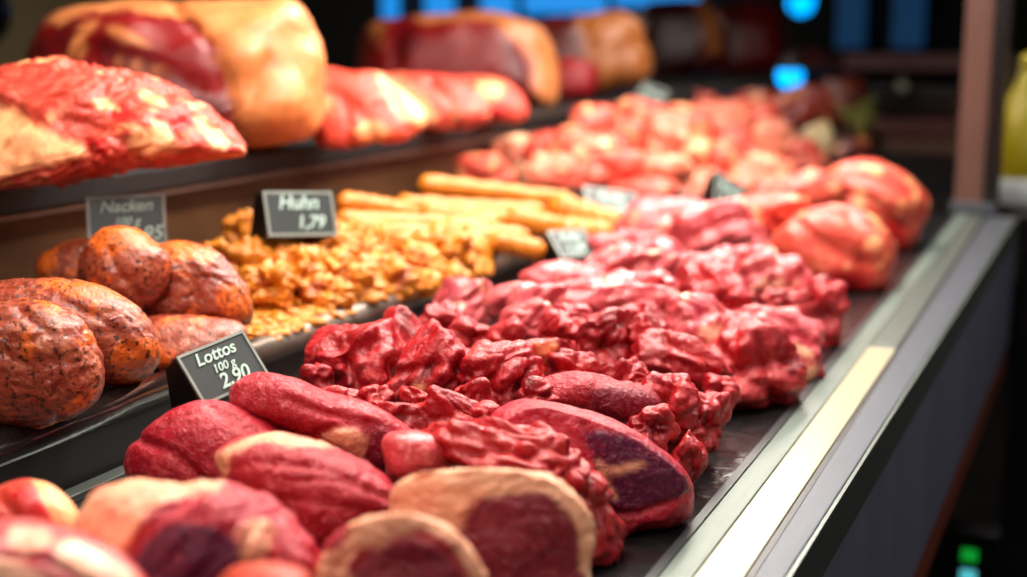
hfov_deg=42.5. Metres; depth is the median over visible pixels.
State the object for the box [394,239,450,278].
nugget
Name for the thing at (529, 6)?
window
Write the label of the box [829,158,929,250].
lump
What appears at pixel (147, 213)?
price tag
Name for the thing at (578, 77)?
beef piece
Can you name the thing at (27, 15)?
wall
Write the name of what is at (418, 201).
roll
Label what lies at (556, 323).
beef chunk
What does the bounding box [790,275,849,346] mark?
beef chunk
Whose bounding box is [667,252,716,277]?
beef chunk
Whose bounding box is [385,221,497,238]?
roll
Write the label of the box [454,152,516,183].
piece
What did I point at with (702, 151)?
piece
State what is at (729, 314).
beef chunk
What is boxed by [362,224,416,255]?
nugget
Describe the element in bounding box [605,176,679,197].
piece
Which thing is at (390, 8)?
window
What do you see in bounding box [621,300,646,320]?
beef chunk
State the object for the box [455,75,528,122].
beef piece
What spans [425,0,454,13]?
window
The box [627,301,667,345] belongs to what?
beef chunk
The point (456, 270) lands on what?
nugget
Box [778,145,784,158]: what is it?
piece
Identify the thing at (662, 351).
beef chunk
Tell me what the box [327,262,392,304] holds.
nugget
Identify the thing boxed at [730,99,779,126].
piece
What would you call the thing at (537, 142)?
piece
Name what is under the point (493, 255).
nugget
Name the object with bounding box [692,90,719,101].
piece
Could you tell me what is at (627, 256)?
beef chunk
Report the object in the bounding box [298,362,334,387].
beef chunk
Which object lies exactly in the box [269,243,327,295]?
nugget
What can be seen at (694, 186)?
piece
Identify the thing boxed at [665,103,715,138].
piece
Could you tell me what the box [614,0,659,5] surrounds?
window
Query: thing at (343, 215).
roll
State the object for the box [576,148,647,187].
piece
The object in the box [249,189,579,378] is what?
tray
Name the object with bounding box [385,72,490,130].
beef piece
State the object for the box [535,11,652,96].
joint
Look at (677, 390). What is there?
beef chunk
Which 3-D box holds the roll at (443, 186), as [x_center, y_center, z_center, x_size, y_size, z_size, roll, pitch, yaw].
[-0.025,-0.147,2.050,0.272,0.071,0.037,-6,12,-29]
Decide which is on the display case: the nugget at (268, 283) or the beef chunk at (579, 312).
the beef chunk at (579, 312)
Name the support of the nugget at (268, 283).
on the meat at (266, 320)
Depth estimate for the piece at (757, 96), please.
3.87 m
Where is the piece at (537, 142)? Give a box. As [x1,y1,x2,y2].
[520,130,553,163]
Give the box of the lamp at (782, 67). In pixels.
[776,53,788,88]
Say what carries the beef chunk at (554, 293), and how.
on the display case
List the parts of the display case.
trim, shelf trim, rail, rail, edge trim, panel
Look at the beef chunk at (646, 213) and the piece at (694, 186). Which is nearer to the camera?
the beef chunk at (646, 213)
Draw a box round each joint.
[24,0,325,150]
[356,10,559,105]
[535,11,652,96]
[636,0,723,75]
[716,3,784,72]
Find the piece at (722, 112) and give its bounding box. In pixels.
[692,100,749,126]
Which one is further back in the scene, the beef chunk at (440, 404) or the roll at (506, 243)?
the roll at (506, 243)
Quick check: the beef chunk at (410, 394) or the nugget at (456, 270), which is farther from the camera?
the nugget at (456, 270)
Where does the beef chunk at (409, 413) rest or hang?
on the beef tenderloin
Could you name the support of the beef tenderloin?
on the display case
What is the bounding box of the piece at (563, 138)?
[544,125,591,161]
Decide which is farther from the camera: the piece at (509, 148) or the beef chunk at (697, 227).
the piece at (509, 148)
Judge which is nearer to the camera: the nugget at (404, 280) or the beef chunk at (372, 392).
the beef chunk at (372, 392)
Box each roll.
[336,204,419,213]
[336,209,499,223]
[337,191,412,212]
[345,215,406,222]
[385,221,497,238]
[397,194,545,212]
[418,174,571,209]
[419,202,507,224]
[444,216,530,237]
[488,231,545,260]
[508,206,562,237]
[547,194,621,226]
[554,216,613,235]
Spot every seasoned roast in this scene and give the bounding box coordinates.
[0,277,161,386]
[0,298,104,428]
[34,238,87,279]
[77,225,171,309]
[142,240,253,324]
[148,314,247,370]
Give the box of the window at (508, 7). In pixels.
[481,0,515,16]
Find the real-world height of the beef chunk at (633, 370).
0.039 m
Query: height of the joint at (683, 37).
0.320 m
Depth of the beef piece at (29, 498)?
0.80 m
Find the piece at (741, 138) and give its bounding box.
[712,122,774,155]
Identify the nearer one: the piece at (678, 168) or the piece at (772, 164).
the piece at (678, 168)
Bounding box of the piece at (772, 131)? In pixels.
[750,116,785,155]
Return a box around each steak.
[123,399,288,483]
[314,513,487,576]
[389,467,595,576]
[490,399,693,535]
[543,371,661,424]
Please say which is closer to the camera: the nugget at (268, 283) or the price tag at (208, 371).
the price tag at (208, 371)
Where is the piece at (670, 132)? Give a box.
[646,110,694,153]
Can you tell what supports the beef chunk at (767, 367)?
on the display case
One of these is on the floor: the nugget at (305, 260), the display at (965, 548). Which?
the display at (965, 548)
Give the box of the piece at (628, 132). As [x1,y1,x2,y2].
[595,115,648,151]
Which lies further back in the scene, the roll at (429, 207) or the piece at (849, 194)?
the piece at (849, 194)
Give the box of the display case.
[0,69,1017,576]
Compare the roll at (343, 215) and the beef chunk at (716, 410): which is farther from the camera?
the roll at (343, 215)
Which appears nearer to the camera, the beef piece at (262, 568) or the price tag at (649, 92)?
the beef piece at (262, 568)
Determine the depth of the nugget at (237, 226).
1.63 m
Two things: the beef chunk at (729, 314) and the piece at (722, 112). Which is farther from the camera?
the piece at (722, 112)
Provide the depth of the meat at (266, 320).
1.40 m
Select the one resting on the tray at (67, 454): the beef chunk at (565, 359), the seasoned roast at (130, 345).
the seasoned roast at (130, 345)
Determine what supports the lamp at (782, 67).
hanging from the ceiling
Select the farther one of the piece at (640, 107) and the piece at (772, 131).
the piece at (772, 131)
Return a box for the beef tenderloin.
[229,372,412,473]
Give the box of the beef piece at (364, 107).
[312,67,427,148]
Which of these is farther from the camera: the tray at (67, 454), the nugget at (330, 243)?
the nugget at (330, 243)
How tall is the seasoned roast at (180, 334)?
0.050 m
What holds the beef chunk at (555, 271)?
on the display case
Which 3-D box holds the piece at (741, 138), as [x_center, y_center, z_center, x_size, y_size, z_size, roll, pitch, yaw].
[0.519,-0.325,3.055,0.181,0.114,0.130,1,11,7]
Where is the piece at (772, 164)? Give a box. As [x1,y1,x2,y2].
[742,152,796,174]
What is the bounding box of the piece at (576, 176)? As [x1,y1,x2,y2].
[547,163,608,190]
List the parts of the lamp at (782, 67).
bulb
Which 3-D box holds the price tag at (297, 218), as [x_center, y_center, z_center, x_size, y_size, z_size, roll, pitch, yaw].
[-0.251,-0.079,1.511,0.093,0.073,0.049,-8,14,-37]
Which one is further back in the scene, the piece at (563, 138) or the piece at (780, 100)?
the piece at (780, 100)
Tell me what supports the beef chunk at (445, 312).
on the display case
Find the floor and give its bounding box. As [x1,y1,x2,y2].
[950,280,1016,524]
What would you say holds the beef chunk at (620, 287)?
on the display case
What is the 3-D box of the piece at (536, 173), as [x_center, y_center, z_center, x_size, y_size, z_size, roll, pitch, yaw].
[0.063,-0.212,2.436,0.108,0.081,0.085,-1,11,-6]
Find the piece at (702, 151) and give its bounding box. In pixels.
[675,135,743,175]
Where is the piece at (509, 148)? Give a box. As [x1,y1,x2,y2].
[489,133,529,184]
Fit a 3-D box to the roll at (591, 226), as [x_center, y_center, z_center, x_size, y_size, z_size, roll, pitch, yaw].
[0.104,-0.082,1.940,0.094,0.051,0.045,-5,12,-24]
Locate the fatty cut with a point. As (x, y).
(29, 547)
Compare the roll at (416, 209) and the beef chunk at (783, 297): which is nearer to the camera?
the beef chunk at (783, 297)
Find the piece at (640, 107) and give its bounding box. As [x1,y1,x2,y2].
[612,97,665,121]
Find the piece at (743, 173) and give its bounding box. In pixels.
[727,161,766,189]
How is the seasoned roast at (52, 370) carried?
on the tray at (67, 454)
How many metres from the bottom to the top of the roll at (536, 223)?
0.064 m
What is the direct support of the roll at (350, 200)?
on the roll at (416, 209)
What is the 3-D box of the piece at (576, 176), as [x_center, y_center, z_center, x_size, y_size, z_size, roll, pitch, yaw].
[0.117,-0.198,2.387,0.115,0.057,0.061,-2,11,-9]
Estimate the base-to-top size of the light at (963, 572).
0.022 m
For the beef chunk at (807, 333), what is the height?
0.071 m
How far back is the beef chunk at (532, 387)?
1.08 m
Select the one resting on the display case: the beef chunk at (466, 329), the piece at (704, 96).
the beef chunk at (466, 329)
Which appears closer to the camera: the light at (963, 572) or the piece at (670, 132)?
the light at (963, 572)
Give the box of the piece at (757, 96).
[725,89,775,102]
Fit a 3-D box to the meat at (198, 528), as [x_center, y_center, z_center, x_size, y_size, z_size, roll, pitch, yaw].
[-0.185,0.163,0.771,0.155,0.111,0.106,5,12,23]
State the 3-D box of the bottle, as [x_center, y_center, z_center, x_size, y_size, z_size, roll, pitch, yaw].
[1.138,-0.352,2.926,0.173,0.334,0.173,5,12,23]
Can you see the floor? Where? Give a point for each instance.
(978, 498)
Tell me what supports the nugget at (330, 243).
on the tray at (286, 357)
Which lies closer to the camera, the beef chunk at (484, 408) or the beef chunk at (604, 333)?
the beef chunk at (484, 408)
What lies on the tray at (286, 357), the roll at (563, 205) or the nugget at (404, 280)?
the nugget at (404, 280)
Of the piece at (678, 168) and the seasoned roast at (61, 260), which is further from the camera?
the piece at (678, 168)
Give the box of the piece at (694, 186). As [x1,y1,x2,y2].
[680,167,715,195]
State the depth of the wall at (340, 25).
10.64 m
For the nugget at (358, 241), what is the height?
0.075 m
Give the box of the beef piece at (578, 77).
[557,57,597,98]
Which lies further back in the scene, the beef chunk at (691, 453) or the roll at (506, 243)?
the roll at (506, 243)
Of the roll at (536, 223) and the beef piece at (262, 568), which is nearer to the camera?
the beef piece at (262, 568)
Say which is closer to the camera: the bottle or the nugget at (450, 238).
the nugget at (450, 238)
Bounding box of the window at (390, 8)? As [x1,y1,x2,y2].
[382,0,398,18]
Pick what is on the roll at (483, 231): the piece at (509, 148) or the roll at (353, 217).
the roll at (353, 217)
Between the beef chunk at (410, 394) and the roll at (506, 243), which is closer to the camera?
the beef chunk at (410, 394)
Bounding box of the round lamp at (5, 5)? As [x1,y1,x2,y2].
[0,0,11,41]
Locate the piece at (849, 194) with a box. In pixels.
[842,193,851,202]
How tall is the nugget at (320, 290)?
0.049 m
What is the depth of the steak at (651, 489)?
0.96 m
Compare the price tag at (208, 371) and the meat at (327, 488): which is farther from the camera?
the price tag at (208, 371)
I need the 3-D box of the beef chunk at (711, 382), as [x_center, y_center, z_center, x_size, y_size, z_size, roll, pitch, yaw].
[0.190,0.097,1.209,0.039,0.038,0.034,1,11,6]
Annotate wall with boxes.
[0,0,209,65]
[295,0,1026,70]
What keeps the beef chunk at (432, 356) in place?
on the display case
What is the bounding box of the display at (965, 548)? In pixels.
[936,518,1001,576]
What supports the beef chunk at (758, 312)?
on the display case
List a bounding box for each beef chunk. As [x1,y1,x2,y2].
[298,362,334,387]
[303,318,403,389]
[321,385,358,397]
[357,384,394,402]
[371,400,426,429]
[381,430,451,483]
[383,305,421,374]
[386,318,469,402]
[398,386,426,403]
[416,385,478,426]
[419,299,464,328]
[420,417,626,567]
[433,276,492,324]
[448,315,488,348]
[455,377,490,401]
[456,339,528,406]
[469,400,499,417]
[481,281,520,321]
[485,317,525,341]
[496,340,546,399]
[499,297,551,340]
[506,281,568,307]
[516,375,561,402]
[519,259,607,284]
[526,338,579,376]
[534,259,582,264]
[538,308,579,343]
[546,347,601,374]
[553,303,592,324]
[557,268,679,314]
[576,307,631,367]
[582,241,673,272]
[587,227,681,252]
[601,357,648,382]
[613,195,701,234]
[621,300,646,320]
[626,403,680,452]
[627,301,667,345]
[630,328,733,391]
[637,270,679,290]
[641,371,701,453]
[664,292,726,345]
[665,198,769,253]
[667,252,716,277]
[670,429,708,483]
[674,256,751,304]
[677,391,731,453]
[701,373,741,408]
[706,245,777,265]
[708,314,806,409]
[720,285,758,311]
[726,309,739,321]
[735,304,801,320]
[740,249,813,304]
[760,287,814,318]
[762,308,825,381]
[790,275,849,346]
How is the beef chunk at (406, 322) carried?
on the display case
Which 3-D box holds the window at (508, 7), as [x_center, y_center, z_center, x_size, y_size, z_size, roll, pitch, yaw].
[-0.115,-2.355,10.064,0.269,0.663,0.060,5,12,23]
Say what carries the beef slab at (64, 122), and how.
on the display case
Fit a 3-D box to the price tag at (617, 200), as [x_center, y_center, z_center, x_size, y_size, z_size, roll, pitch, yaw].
[0.157,-0.121,2.157,0.106,0.094,0.058,-3,11,-17]
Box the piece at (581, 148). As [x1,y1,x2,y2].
[571,133,614,160]
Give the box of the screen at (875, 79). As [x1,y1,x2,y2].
[785,0,1013,213]
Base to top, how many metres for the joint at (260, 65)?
0.214 m
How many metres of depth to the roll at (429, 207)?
1.88 m
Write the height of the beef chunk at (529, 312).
0.048 m
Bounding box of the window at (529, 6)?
[523,0,605,13]
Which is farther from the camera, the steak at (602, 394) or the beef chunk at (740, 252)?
the beef chunk at (740, 252)
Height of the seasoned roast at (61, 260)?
0.061 m
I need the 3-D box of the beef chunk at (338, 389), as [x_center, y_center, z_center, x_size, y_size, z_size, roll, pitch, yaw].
[-0.141,0.088,1.060,0.042,0.026,0.022,1,11,4]
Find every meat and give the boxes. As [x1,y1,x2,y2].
[73,478,321,576]
[214,431,394,553]
[244,293,358,341]
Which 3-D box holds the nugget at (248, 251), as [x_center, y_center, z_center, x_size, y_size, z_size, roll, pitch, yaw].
[-0.301,-0.026,1.483,0.070,0.067,0.058,5,12,23]
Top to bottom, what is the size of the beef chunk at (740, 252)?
0.052 m
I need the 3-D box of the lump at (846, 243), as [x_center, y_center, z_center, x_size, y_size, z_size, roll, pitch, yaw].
[0.475,-0.064,1.950,0.176,0.118,0.158,5,12,23]
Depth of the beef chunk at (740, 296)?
1.50 m
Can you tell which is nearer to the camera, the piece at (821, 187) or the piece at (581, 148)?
the piece at (821, 187)
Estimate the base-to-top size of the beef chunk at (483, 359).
0.059 m
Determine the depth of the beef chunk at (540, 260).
1.80 m
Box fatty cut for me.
[0,517,145,576]
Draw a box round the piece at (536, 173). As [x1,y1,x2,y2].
[518,151,575,188]
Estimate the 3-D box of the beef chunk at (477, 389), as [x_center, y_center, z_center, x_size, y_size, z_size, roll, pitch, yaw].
[-0.034,0.087,1.068,0.030,0.033,0.026,-2,11,-12]
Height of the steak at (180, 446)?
0.090 m
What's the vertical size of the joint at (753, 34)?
0.316 m
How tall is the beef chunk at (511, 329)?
0.048 m
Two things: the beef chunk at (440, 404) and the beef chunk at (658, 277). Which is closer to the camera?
the beef chunk at (440, 404)
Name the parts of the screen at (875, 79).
post, post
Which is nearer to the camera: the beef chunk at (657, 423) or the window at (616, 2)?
the beef chunk at (657, 423)
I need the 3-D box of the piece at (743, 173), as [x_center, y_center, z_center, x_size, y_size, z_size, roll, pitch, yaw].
[0.489,-0.239,2.765,0.101,0.053,0.097,2,11,9]
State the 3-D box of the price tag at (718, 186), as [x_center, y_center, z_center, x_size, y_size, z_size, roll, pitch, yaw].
[0.374,-0.155,2.355,0.102,0.112,0.055,-6,12,-28]
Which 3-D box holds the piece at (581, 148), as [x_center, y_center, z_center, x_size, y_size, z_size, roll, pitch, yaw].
[0.145,-0.254,2.517,0.100,0.084,0.068,0,11,-2]
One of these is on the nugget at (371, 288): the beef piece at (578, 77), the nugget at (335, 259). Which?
the nugget at (335, 259)
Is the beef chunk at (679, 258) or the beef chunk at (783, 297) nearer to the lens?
the beef chunk at (783, 297)
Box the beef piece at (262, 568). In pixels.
[220,561,310,576]
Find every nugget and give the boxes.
[202,237,239,272]
[222,209,252,244]
[226,235,273,268]
[238,258,300,309]
[264,246,298,252]
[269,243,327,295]
[297,271,357,310]
[303,240,354,275]
[321,229,343,250]
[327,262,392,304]
[332,231,383,262]
[336,217,386,232]
[359,251,423,301]
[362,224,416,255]
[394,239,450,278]
[414,268,442,298]
[416,219,473,264]
[434,258,472,284]
[462,229,495,276]
[491,250,498,257]
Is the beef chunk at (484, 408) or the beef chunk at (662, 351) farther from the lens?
the beef chunk at (662, 351)
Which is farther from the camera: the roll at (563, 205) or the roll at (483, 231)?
the roll at (563, 205)
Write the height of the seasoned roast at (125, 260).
0.084 m
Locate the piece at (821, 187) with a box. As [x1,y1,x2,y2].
[751,166,848,206]
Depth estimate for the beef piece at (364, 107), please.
1.90 m
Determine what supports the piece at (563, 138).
on the piece at (581, 148)
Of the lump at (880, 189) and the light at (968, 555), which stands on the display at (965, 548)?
the light at (968, 555)
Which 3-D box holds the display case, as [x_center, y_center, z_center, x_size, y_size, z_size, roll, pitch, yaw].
[0.430,0.019,3.702,1.868,1.102,6.600,5,12,23]
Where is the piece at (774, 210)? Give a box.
[737,192,812,235]
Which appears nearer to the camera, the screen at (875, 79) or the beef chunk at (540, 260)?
the beef chunk at (540, 260)
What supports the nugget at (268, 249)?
on the tray at (286, 357)
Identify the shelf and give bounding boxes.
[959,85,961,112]
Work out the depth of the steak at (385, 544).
0.72 m
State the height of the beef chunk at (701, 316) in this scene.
0.079 m
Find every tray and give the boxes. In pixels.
[0,369,170,490]
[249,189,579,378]
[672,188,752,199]
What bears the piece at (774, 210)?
in the display case
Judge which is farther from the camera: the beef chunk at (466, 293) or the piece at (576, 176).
the piece at (576, 176)
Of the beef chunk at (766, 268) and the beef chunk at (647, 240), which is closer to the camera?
the beef chunk at (766, 268)
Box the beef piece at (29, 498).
[0,478,78,527]
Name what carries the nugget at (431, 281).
on the tray at (286, 357)
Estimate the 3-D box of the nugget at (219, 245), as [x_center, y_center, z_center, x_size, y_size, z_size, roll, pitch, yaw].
[-0.325,-0.030,1.478,0.052,0.056,0.048,5,12,23]
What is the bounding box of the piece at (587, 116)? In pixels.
[567,104,621,132]
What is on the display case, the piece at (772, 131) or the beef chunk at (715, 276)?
the beef chunk at (715, 276)
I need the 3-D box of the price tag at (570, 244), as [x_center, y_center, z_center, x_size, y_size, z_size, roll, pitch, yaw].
[0.076,-0.045,1.807,0.067,0.071,0.047,-8,13,-36]
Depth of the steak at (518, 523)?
0.79 m
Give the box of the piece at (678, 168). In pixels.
[642,151,695,184]
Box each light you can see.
[960,569,975,576]
[961,548,977,562]
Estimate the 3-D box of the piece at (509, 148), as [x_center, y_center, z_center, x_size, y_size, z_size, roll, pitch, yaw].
[0.010,-0.252,2.573,0.096,0.099,0.110,5,12,23]
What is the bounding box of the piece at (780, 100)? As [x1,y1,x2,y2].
[768,93,786,120]
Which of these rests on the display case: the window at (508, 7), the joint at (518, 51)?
the joint at (518, 51)
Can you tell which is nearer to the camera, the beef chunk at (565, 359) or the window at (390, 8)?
the beef chunk at (565, 359)
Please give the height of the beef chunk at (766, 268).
0.085 m
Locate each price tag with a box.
[86,193,168,243]
[166,330,267,408]
[250,191,337,246]
[540,228,593,261]
[579,186,636,213]
[634,82,669,103]
[700,170,742,201]
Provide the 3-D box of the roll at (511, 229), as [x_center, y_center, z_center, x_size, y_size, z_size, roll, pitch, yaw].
[-0.039,-0.077,1.830,0.135,0.053,0.033,-5,12,-24]
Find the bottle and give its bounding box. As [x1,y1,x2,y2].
[1000,53,1026,208]
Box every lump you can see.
[771,203,897,290]
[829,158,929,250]
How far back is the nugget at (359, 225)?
1.68 m
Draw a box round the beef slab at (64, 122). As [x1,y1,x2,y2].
[0,55,246,189]
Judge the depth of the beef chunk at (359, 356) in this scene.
1.16 m
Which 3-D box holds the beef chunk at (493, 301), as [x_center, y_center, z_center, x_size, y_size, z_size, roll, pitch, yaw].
[-0.008,0.015,1.453,0.054,0.048,0.035,-1,11,-7]
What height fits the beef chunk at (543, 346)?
0.065 m

